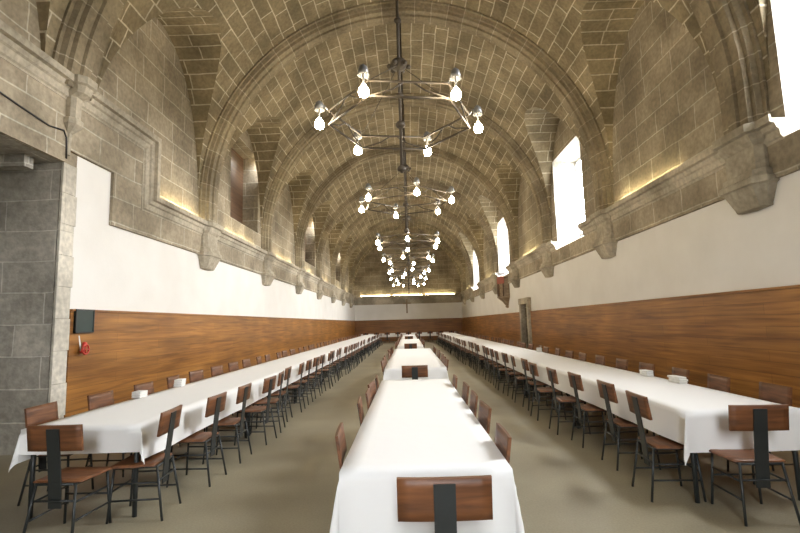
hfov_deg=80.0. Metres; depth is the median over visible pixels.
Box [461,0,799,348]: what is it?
wall
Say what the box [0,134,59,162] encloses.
ceiling
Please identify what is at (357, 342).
dining chair
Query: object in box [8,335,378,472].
tablecloth
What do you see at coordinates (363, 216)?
trim
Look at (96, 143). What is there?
trim
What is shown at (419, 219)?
trim
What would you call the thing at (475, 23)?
arch
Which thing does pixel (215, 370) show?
dining chair
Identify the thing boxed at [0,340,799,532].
floor
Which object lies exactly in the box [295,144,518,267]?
trim
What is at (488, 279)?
trim
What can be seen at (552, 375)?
dining chair
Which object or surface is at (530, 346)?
dining chair
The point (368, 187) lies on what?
chandelier
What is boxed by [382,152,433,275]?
chandelier
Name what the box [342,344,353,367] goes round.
dining chair
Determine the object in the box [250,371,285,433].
dining chair
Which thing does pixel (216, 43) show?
ceiling
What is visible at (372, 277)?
wall
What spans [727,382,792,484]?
dining chair
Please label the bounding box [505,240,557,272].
trim
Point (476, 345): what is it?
dining chair
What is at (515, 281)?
trim
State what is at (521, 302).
door frame
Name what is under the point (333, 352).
dining chair
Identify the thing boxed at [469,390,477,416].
dining chair
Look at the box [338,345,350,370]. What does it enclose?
dining chair
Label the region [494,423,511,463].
dining chair
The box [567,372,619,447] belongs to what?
dining chair
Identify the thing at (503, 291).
pulpit
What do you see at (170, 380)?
dining chair
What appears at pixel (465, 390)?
dining chair
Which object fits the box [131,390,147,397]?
napkin stack
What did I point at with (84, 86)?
trim
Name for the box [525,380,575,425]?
dining table
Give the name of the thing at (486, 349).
dining chair
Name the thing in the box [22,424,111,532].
dining chair
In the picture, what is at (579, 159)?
window
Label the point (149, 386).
dining chair
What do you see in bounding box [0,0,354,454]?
wall
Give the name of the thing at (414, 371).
dining chair
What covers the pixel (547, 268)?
corbel
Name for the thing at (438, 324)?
trim
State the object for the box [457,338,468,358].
dining chair
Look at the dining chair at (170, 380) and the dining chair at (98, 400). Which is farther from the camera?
the dining chair at (170, 380)
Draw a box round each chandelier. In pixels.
[314,0,482,172]
[359,22,454,232]
[375,107,439,264]
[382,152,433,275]
[388,253,429,283]
[390,264,426,288]
[393,272,424,293]
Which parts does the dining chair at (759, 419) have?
leg, leg, seat, seat frame, backrest, leg, leg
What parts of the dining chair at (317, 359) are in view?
seat, backrest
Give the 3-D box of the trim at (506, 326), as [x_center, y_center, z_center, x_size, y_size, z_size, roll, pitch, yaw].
[5.348,4.184,31.185,0.070,1.900,22.700,-2,-7,1]
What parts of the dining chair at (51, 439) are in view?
leg, backrest, leg, seat frame, seat, leg, leg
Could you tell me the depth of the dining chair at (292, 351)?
14.68 m
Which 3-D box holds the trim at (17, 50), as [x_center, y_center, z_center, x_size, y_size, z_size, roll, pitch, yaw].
[-4.430,-0.371,20.190,0.230,1.450,45.950,-2,-7,1]
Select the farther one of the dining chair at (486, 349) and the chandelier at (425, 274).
the chandelier at (425, 274)
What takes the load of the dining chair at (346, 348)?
on the floor
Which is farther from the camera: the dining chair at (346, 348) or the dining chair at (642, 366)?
the dining chair at (346, 348)
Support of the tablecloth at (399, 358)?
on the dining table
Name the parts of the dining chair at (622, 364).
backrest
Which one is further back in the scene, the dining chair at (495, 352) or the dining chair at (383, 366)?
the dining chair at (495, 352)
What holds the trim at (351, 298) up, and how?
attached to the wall at (115, 269)
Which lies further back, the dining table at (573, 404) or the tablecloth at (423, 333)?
the tablecloth at (423, 333)
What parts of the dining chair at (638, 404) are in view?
leg, backrest, leg, seat frame, seat, leg, leg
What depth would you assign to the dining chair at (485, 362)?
13.43 m
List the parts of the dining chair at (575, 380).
leg, backrest, leg, seat frame, seat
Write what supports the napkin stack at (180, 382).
on the tablecloth at (131, 425)
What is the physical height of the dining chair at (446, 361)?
0.876 m
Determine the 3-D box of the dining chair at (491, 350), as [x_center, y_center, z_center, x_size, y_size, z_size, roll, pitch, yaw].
[2.492,2.486,11.884,0.461,0.876,0.430,-2,-7,0]
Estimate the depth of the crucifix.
42.70 m
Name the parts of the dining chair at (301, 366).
seat, backrest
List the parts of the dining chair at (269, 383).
seat, leg, backrest, leg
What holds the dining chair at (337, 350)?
on the floor
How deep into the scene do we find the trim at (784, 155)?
8.43 m
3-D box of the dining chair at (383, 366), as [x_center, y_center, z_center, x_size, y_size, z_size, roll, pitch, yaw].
[-0.122,2.227,9.088,0.461,0.876,0.430,-2,-7,5]
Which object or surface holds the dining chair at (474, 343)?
on the floor
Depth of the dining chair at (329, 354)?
12.04 m
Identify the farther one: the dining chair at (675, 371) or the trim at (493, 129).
the trim at (493, 129)
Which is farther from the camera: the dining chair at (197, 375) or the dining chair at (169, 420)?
the dining chair at (197, 375)
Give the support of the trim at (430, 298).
attached to the wall at (372, 277)
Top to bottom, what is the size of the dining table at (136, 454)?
0.749 m
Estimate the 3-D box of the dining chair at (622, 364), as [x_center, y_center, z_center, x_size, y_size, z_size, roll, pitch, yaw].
[3.537,1.990,7.958,0.461,0.876,0.430,-2,-7,2]
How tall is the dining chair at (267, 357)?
0.876 m
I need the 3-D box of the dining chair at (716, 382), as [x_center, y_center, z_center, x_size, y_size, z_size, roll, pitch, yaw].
[3.472,1.693,5.444,0.461,0.876,0.430,-2,-7,5]
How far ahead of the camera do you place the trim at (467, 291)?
37.79 m
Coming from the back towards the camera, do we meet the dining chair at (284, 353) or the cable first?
the dining chair at (284, 353)
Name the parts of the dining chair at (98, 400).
backrest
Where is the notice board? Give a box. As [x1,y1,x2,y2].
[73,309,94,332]
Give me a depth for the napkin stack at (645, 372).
6.51 m
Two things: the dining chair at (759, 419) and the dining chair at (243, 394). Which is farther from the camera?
the dining chair at (243, 394)
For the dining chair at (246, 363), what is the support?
on the floor
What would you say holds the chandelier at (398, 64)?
hanging from the ceiling at (216, 43)
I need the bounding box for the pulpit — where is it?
[496,276,509,307]
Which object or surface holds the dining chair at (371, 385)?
on the floor
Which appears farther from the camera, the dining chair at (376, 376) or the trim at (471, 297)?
the trim at (471, 297)
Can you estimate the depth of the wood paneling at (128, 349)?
9.36 m
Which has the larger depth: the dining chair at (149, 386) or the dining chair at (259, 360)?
the dining chair at (259, 360)
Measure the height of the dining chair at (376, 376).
0.876 m
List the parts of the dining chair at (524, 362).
backrest, leg, seat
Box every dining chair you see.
[17,401,93,505]
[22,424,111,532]
[85,390,127,476]
[105,405,181,523]
[130,381,180,454]
[166,392,226,487]
[167,375,204,431]
[189,369,224,417]
[202,383,251,463]
[210,365,232,415]
[228,362,238,371]
[234,375,276,445]
[242,359,250,367]
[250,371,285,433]
[256,356,277,390]
[260,366,292,422]
[265,354,270,361]
[278,362,305,411]
[282,350,287,356]
[286,359,312,405]
[290,349,307,375]
[297,356,320,398]
[303,354,325,392]
[312,352,332,388]
[317,350,335,383]
[322,350,338,381]
[325,348,342,377]
[332,346,348,374]
[335,422,346,469]
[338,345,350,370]
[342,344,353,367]
[345,343,356,365]
[347,342,357,365]
[357,396,363,425]
[365,388,371,408]
[368,380,376,400]
[375,375,378,389]
[381,360,385,374]
[384,332,389,341]
[397,475,492,532]
[402,365,427,379]
[404,343,416,348]
[444,358,448,370]
[452,374,457,389]
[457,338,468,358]
[458,339,468,360]
[461,340,473,362]
[462,381,469,404]
[463,340,475,364]
[468,341,475,363]
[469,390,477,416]
[470,342,483,368]
[474,343,490,367]
[475,344,493,373]
[478,400,491,433]
[482,345,495,375]
[484,347,504,380]
[489,348,511,384]
[494,350,517,389]
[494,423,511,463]
[501,353,528,395]
[510,355,536,402]
[516,344,533,375]
[521,358,553,410]
[528,362,566,420]
[530,346,548,380]
[543,348,559,386]
[546,367,590,434]
[561,352,586,395]
[565,350,573,358]
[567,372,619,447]
[584,355,604,403]
[597,379,660,470]
[605,358,627,414]
[617,362,654,417]
[625,390,706,501]
[646,367,689,435]
[707,374,730,392]
[709,404,799,525]
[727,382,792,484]
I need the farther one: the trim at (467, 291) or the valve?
the trim at (467, 291)
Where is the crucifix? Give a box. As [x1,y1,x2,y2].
[403,299,410,312]
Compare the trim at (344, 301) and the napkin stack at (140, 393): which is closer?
the napkin stack at (140, 393)
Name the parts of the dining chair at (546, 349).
backrest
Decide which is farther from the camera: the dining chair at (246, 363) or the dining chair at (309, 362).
the dining chair at (246, 363)
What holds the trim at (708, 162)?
attached to the wall at (667, 110)
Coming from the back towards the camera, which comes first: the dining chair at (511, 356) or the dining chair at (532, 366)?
the dining chair at (511, 356)
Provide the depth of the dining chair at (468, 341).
16.67 m
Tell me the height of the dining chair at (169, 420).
0.876 m
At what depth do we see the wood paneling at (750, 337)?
7.88 m
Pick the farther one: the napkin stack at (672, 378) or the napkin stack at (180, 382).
the napkin stack at (180, 382)
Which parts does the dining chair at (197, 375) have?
backrest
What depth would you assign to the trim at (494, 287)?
25.16 m
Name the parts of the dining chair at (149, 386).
backrest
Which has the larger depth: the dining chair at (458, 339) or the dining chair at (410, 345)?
the dining chair at (458, 339)
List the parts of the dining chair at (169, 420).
leg, leg, seat, seat frame, leg, backrest, leg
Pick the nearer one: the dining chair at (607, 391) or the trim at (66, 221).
the dining chair at (607, 391)
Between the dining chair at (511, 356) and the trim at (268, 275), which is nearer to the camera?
the dining chair at (511, 356)
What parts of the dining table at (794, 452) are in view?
leg, leg, leg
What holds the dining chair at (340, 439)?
on the floor
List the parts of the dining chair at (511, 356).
backrest, seat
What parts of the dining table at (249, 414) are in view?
leg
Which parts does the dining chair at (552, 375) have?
leg, backrest, leg, seat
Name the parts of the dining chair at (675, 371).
backrest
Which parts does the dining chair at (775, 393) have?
leg, backrest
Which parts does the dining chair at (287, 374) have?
seat, leg, backrest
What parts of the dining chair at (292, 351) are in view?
backrest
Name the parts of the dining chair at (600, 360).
backrest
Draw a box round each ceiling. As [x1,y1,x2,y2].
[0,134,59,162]
[36,0,770,289]
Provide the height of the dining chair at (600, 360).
0.876 m
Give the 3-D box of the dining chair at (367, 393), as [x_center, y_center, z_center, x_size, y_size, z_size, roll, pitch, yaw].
[-0.129,1.739,4.987,0.461,0.876,0.430,-2,-7,0]
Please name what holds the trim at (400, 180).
attached to the wall at (115, 269)
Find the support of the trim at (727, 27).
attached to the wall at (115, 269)
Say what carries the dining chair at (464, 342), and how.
on the floor
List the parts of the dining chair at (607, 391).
leg, backrest, leg, seat, seat frame, leg, leg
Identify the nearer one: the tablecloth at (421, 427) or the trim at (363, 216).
the tablecloth at (421, 427)
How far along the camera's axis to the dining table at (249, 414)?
7.01 m
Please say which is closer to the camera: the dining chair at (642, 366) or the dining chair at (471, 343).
the dining chair at (642, 366)
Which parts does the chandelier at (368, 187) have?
bulb, rod, knob, bulb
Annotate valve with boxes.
[78,336,89,354]
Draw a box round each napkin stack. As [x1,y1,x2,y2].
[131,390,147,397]
[174,378,185,386]
[640,369,653,375]
[667,375,687,383]
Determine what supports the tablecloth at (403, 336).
on the dining table
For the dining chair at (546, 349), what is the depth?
12.17 m
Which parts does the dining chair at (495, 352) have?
seat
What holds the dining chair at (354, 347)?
on the floor
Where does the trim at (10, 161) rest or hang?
attached to the wall at (115, 269)
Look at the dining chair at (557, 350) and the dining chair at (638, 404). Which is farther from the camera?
the dining chair at (557, 350)
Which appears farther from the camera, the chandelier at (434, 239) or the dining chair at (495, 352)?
the chandelier at (434, 239)
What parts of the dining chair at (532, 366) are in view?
leg, backrest, leg, seat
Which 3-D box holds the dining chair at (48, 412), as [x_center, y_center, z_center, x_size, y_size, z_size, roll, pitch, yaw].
[-3.312,1.788,4.643,0.461,0.876,0.430,-1,-7,-2]
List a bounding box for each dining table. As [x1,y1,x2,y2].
[27,413,246,519]
[248,384,294,435]
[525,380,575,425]
[575,403,799,502]
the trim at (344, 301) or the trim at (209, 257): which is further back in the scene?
the trim at (344, 301)
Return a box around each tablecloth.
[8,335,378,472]
[330,379,524,532]
[361,332,454,336]
[383,348,448,379]
[397,339,423,348]
[401,335,416,338]
[439,333,799,465]
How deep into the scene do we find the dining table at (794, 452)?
4.03 m
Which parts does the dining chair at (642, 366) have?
backrest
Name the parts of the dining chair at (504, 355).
backrest, seat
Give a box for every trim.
[0,19,355,299]
[0,57,354,304]
[0,154,33,169]
[48,162,76,418]
[52,0,770,134]
[63,74,97,155]
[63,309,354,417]
[197,221,223,270]
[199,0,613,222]
[261,93,551,251]
[261,251,275,285]
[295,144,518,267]
[295,268,305,293]
[316,177,497,277]
[316,278,323,299]
[331,200,483,284]
[331,285,336,302]
[341,216,473,289]
[342,290,346,305]
[349,229,465,293]
[350,294,353,307]
[355,294,460,304]
[355,318,462,341]
[459,286,473,296]
[461,129,799,301]
[461,291,465,304]
[462,312,520,346]
[468,287,473,301]
[476,273,498,288]
[478,281,484,298]
[490,273,496,293]
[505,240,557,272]
[509,262,519,287]
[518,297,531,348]
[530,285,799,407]
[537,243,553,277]
[578,114,787,236]
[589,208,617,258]
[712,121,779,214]
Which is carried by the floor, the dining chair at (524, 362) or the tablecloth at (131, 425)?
the dining chair at (524, 362)
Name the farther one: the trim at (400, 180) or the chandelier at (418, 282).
the chandelier at (418, 282)
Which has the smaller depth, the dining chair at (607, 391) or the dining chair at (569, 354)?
the dining chair at (607, 391)
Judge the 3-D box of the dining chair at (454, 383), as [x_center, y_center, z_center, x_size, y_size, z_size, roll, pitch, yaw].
[0.528,1.855,6.118,0.461,0.876,0.430,-2,-7,1]
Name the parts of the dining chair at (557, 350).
backrest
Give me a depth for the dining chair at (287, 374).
8.10 m
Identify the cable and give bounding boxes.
[0,91,67,158]
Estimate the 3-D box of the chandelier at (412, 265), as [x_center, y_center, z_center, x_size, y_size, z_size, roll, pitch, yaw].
[0.403,-1.913,25.851,2.410,5.780,2.107,4,-9,-39]
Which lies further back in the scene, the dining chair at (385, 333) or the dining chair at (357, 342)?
the dining chair at (385, 333)
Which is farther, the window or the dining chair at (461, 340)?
the dining chair at (461, 340)
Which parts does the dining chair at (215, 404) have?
leg, leg, seat frame, seat, leg, backrest, leg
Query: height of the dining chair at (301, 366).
0.876 m
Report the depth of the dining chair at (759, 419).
3.64 m
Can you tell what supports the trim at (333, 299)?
attached to the wall at (115, 269)
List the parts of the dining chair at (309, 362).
backrest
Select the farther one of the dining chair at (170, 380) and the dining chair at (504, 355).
the dining chair at (504, 355)
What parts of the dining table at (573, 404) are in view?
leg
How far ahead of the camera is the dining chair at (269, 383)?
6.60 m
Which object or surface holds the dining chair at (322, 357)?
on the floor
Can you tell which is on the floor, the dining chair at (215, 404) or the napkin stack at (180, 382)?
the dining chair at (215, 404)
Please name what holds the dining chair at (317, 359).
on the floor
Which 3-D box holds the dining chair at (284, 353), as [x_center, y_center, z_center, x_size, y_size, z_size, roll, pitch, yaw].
[-3.142,2.869,13.776,0.461,0.876,0.430,-2,-7,5]
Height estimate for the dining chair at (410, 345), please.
0.876 m
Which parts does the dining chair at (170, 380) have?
backrest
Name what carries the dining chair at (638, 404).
on the floor
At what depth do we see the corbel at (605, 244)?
11.05 m
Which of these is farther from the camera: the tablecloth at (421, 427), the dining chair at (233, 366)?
the dining chair at (233, 366)
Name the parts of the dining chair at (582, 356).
backrest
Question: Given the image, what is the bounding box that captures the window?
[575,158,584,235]
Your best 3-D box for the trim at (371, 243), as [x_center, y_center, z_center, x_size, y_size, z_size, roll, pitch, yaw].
[0.560,-0.418,40.023,9.660,5.470,0.840,-2,-7,1]
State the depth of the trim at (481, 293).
29.83 m
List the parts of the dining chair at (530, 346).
backrest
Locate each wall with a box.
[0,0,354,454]
[354,237,461,320]
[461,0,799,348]
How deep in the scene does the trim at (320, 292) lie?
25.26 m
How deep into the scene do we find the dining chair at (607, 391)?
5.13 m
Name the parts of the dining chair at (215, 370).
backrest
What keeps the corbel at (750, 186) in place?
attached to the wall at (667, 110)
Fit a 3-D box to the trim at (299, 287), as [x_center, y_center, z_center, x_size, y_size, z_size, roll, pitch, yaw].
[-4.340,0.654,20.848,0.310,1.105,0.920,-2,-7,1]
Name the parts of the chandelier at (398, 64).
bulb, bulb, bulb, knob, rod, knob, knob, knob, bulb, bulb, bulb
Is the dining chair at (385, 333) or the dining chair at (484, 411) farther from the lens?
the dining chair at (385, 333)
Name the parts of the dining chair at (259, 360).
backrest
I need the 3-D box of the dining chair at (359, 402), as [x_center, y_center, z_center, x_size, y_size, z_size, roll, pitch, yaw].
[-0.166,1.671,4.403,0.461,0.876,0.430,-1,-7,-3]
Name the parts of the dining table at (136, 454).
leg, leg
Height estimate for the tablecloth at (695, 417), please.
0.426 m
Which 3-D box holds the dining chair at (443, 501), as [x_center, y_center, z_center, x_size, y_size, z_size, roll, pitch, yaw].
[0.215,1.411,2.312,0.430,0.876,0.461,-2,-7,1]
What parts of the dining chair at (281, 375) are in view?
seat, leg, backrest, leg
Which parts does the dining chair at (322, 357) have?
backrest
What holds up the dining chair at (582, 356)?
on the floor
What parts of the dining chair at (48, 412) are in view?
leg, backrest, leg, leg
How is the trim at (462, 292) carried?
attached to the wall at (667, 110)
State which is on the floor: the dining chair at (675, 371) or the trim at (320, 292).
the dining chair at (675, 371)
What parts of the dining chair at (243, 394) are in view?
leg, leg, seat, leg, backrest, leg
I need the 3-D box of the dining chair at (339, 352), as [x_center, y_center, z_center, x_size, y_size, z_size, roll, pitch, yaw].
[-2.001,2.917,14.447,0.461,0.876,0.430,-2,-7,1]
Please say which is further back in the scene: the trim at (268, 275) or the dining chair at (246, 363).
the trim at (268, 275)

